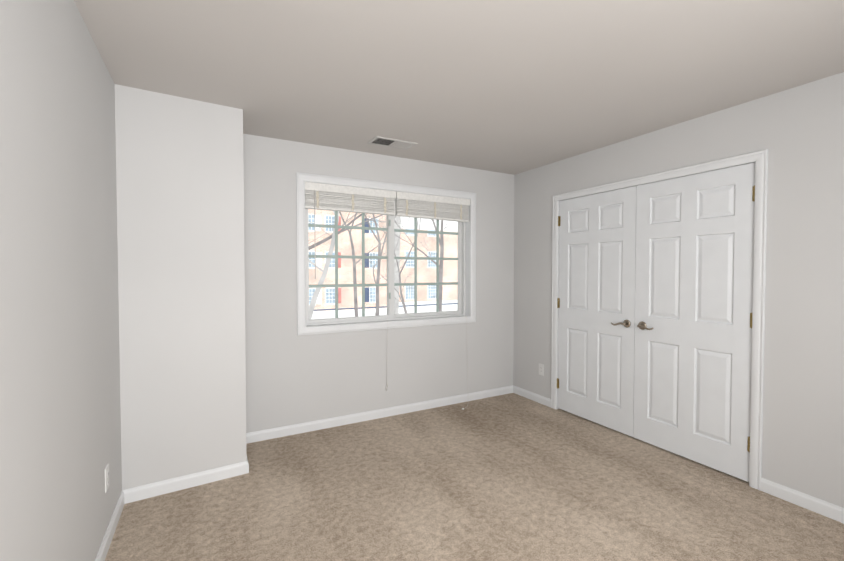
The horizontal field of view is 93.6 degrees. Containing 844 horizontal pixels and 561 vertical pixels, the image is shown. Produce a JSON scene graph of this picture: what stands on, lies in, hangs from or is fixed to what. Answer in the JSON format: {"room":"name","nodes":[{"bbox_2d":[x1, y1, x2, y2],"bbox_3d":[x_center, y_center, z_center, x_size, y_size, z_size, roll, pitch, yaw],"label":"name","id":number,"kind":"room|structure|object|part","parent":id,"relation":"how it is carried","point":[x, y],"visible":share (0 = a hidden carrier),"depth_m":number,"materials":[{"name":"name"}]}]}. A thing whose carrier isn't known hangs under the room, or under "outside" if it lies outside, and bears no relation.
{"room":"empty bedroom","nodes":[
{"label":"empty bedroom","id":0,"kind":"room"},
{"bbox_2d":[0,0,121,560],"bbox_3d":[-1.039,0.128,0.816,0.150,2.440,4.393,-1,2,-29],"label":"wall","id":1,"kind":"structure","parent":0,"point":[60,429],"depth_m":1.35,"materials":[{"name":"white paint"}]},
{"bbox_2d":[105,463,108,492],"bbox_3d":[-1.572,0.985,1.980,0.008,0.115,0.070,-1,2,-29],"label":"electrical outlet","id":2,"kind":"object","parent":1,"relation":"attached to","point":[106,477],"visible":0.98,"depth_m":1.97,"materials":[{"name":"white plastic"}]},
{"bbox_2d":[95,489,126,560],"bbox_3d":[-0.873,1.310,0.709,0.013,0.080,3.698,-1,2,-29],"label":"baseboard","id":3,"kind":"structure","parent":1,"relation":"attached to","point":[102,553],"depth_m":2.03,"materials":[{"name":"white wood"}]},
{"bbox_2d":[115,84,246,489],"bbox_3d":[-1.597,0.083,2.703,0.675,2.440,0.545,-1,2,-29],"label":"wall bump-out","id":4,"kind":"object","parent":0,"point":[180,217],"visible":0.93,"depth_m":2.46,"materials":[{"name":"white paint"}]},
{"bbox_2d":[127,459,248,502],"bbox_3d":[-1.454,1.268,2.514,0.658,0.080,0.052,-1,2,-29],"label":"baseboard","id":5,"kind":"structure","parent":4,"relation":"attached to","point":[150,490],"depth_m":2.49,"materials":[{"name":"white wood"}]},
{"bbox_2d":[243,134,514,432],"bbox_3d":[-0.205,0.054,3.913,4.578,2.440,0.250,-1,2,-29],"label":"wall","id":6,"kind":"structure","parent":0,"point":[292,378],"depth_m":3.54,"materials":[{"name":"white paint"}]},
{"bbox_2d":[247,385,514,443],"bbox_3d":[-0.197,1.238,3.796,2.803,0.080,0.013,-1,2,-29],"label":"baseboard","id":7,"kind":"structure","parent":6,"relation":"attached to","point":[267,434],"depth_m":3.63,"materials":[{"name":"white wood"}]},
{"bbox_2d":[296,172,475,335],"bbox_3d":[-0.278,-0.230,3.814,1.832,1.360,0.193,-1,2,-29],"label":"window","id":8,"kind":"structure","parent":6,"relation":"in","point":[301,180],"depth_m":3.78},
{"bbox_3d":[-0.650,-0.226,3.651,0.856,1.194,0.032,-1,2,-29],"label":"window sash","id":9,"kind":"part","parent":8,"relation":"part of","materials":[{"name":"clear glass"}]},
{"bbox_2d":[305,182,395,215],"bbox_3d":[-0.631,-0.726,3.562,0.846,0.220,0.066,-1,2,-29],"label":"window blind","id":10,"kind":"object","parent":8,"relation":"attached to","point":[380,202],"visible":0.88,"depth_m":3.53,"materials":[{"name":"white fabric"}]},
{"bbox_3d":[0.040,-0.236,4.069,0.863,1.194,0.032,-1,2,-29],"label":"window sash","id":11,"kind":"part","parent":8,"relation":"part of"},
{"bbox_2d":[395,192,469,221],"bbox_3d":[0.117,-0.728,3.970,0.842,0.234,0.066,-1,2,-29],"label":"window blind","id":12,"kind":"object","parent":8,"relation":"attached to","point":[438,209],"visible":0.96,"depth_m":3.94,"materials":[{"name":"white fabric"}]},
{"bbox_2d":[314,189,468,409],"bbox_3d":[-0.172,0.249,3.679,1.578,2.061,0.220,-1,2,-29],"label":"blind cords","id":13,"kind":"object","parent":12,"relation":"hanging from","point":[387,319],"visible":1,"depth_m":3.38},
{"bbox_2d":[74,0,843,174],"bbox_3d":[0.846,-1.195,1.954,4.578,0.150,4.643,-1,2,-29],"label":"ceiling","id":14,"kind":"structure","parent":0,"point":[513,87],"depth_m":2.05,"materials":[{"name":"white paint"}]},
{"bbox_2d":[368,136,416,149],"bbox_3d":[-0.248,-1.145,3.323,0.370,0.014,0.200,-1,2,-29],"label":"ceiling vent","id":15,"kind":"object","parent":14,"relation":"in","point":[393,143],"visible":1,"depth_m":3.31,"materials":[{"name":"white metal"}]},
{"bbox_2d":[105,393,843,560],"bbox_3d":[0.846,1.395,2.015,4.578,0.150,4.643,-1,2,-29],"label":"floor","id":16,"kind":"structure","parent":0,"point":[511,477],"depth_m":2.32,"materials":[{"name":"carpet"}]},
{"bbox_2d":[513,72,843,507],"bbox_3d":[2.098,0.085,2.610,0.120,2.440,4.243,-1,2,-29],"label":"wall","id":17,"kind":"structure","parent":0,"point":[797,132],"depth_m":2.37,"materials":[{"name":"white paint"}]},
{"bbox_2d":[515,386,550,407],"bbox_3d":[1.165,1.228,4.212,0.013,0.080,0.558,-1,2,-29],"label":"baseboard","id":18,"kind":"structure","parent":17,"relation":"attached to","point":[535,397],"depth_m":4.18,"materials":[{"name":"white wood"}]},
{"bbox_2d":[539,364,543,375],"bbox_3d":[1.230,0.920,4.091,0.008,0.115,0.070,-1,2,-29],"label":"electrical outlet","id":19,"kind":"object","parent":17,"relation":"attached to","point":[541,369],"visible":1,"depth_m":4.08,"materials":[{"name":"white plastic"}]},
{"bbox_2d":[557,216,560,388],"bbox_3d":[1.338,0.218,3.888,0.015,1.697,0.021,-1,2,-29],"label":"far closet door hinges","id":20,"kind":"object","parent":17,"relation":"attached to","point":[558,302],"visible":1,"depth_m":3.88,"materials":[{"name":"metal"}]},
{"bbox_2d":[557,186,636,436],"bbox_3d":[1.522,0.251,3.547,0.089,2.037,0.790,-1,2,-29],"label":"closet door","id":21,"kind":"structure","parent":17,"relation":"in","point":[596,290],"depth_m":3.50,"materials":[{"name":"white wood"}]},
{"bbox_2d":[551,149,767,490],"bbox_3d":[1.757,0.235,3.223,0.137,2.112,1.704,-1,2,-29],"label":"door frame","id":22,"kind":"structure","parent":17,"relation":"attached to","point":[759,159],"depth_m":2.49,"materials":[{"name":"white wood"}]},
{"bbox_2d":[633,162,754,481],"bbox_3d":[1.901,0.267,2.851,0.089,2.037,0.790,-1,2,-29],"label":"closet door","id":23,"kind":"structure","parent":17,"relation":"in","point":[693,305],"depth_m":2.80,"materials":[{"name":"white wood"}]},
{"bbox_2d":[747,185,754,452],"bbox_3d":[2.088,0.250,2.511,0.015,1.697,0.021,-1,2,-29],"label":"door hinges","id":24,"kind":"object","parent":17,"relation":"attached to","point":[753,199],"visible":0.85,"depth_m":2.51,"materials":[{"name":"metal"}]},
{"bbox_2d":[760,477,843,523],"bbox_3d":[2.585,1.289,1.607,0.013,0.080,1.968,-1,2,-29],"label":"baseboard","id":25,"kind":"structure","parent":17,"relation":"attached to","point":[780,491],"depth_m":2.29,"materials":[{"name":"white wood"}]},
{"label":"outside","id":26,"kind":"structure","parent":0,"visible":0},
{"bbox_3d":[-2.326,9.669,36.021,150.000,0.300,54.757,-1,2,-29],"label":"ground","id":27,"kind":"structure","parent":26,"visible":0},
{"bbox_2d":[309,205,455,318],"bbox_3d":[-4.758,-1.966,18.761,31.088,23.826,26.045,-1,2,-29],"label":"trees","id":28,"kind":"object","parent":27,"relation":"on","point":[397,249],"depth_m":14.55,"materials":[{"name":"plant"}]},
{"bbox_2d":[308,203,457,318],"bbox_3d":[5.216,0.406,44.956,68.400,17.800,6.700,-1,2,-29],"label":"building","id":29,"kind":"structure","parent":27,"relation":"on","point":[324,308],"depth_m":36.15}
]}

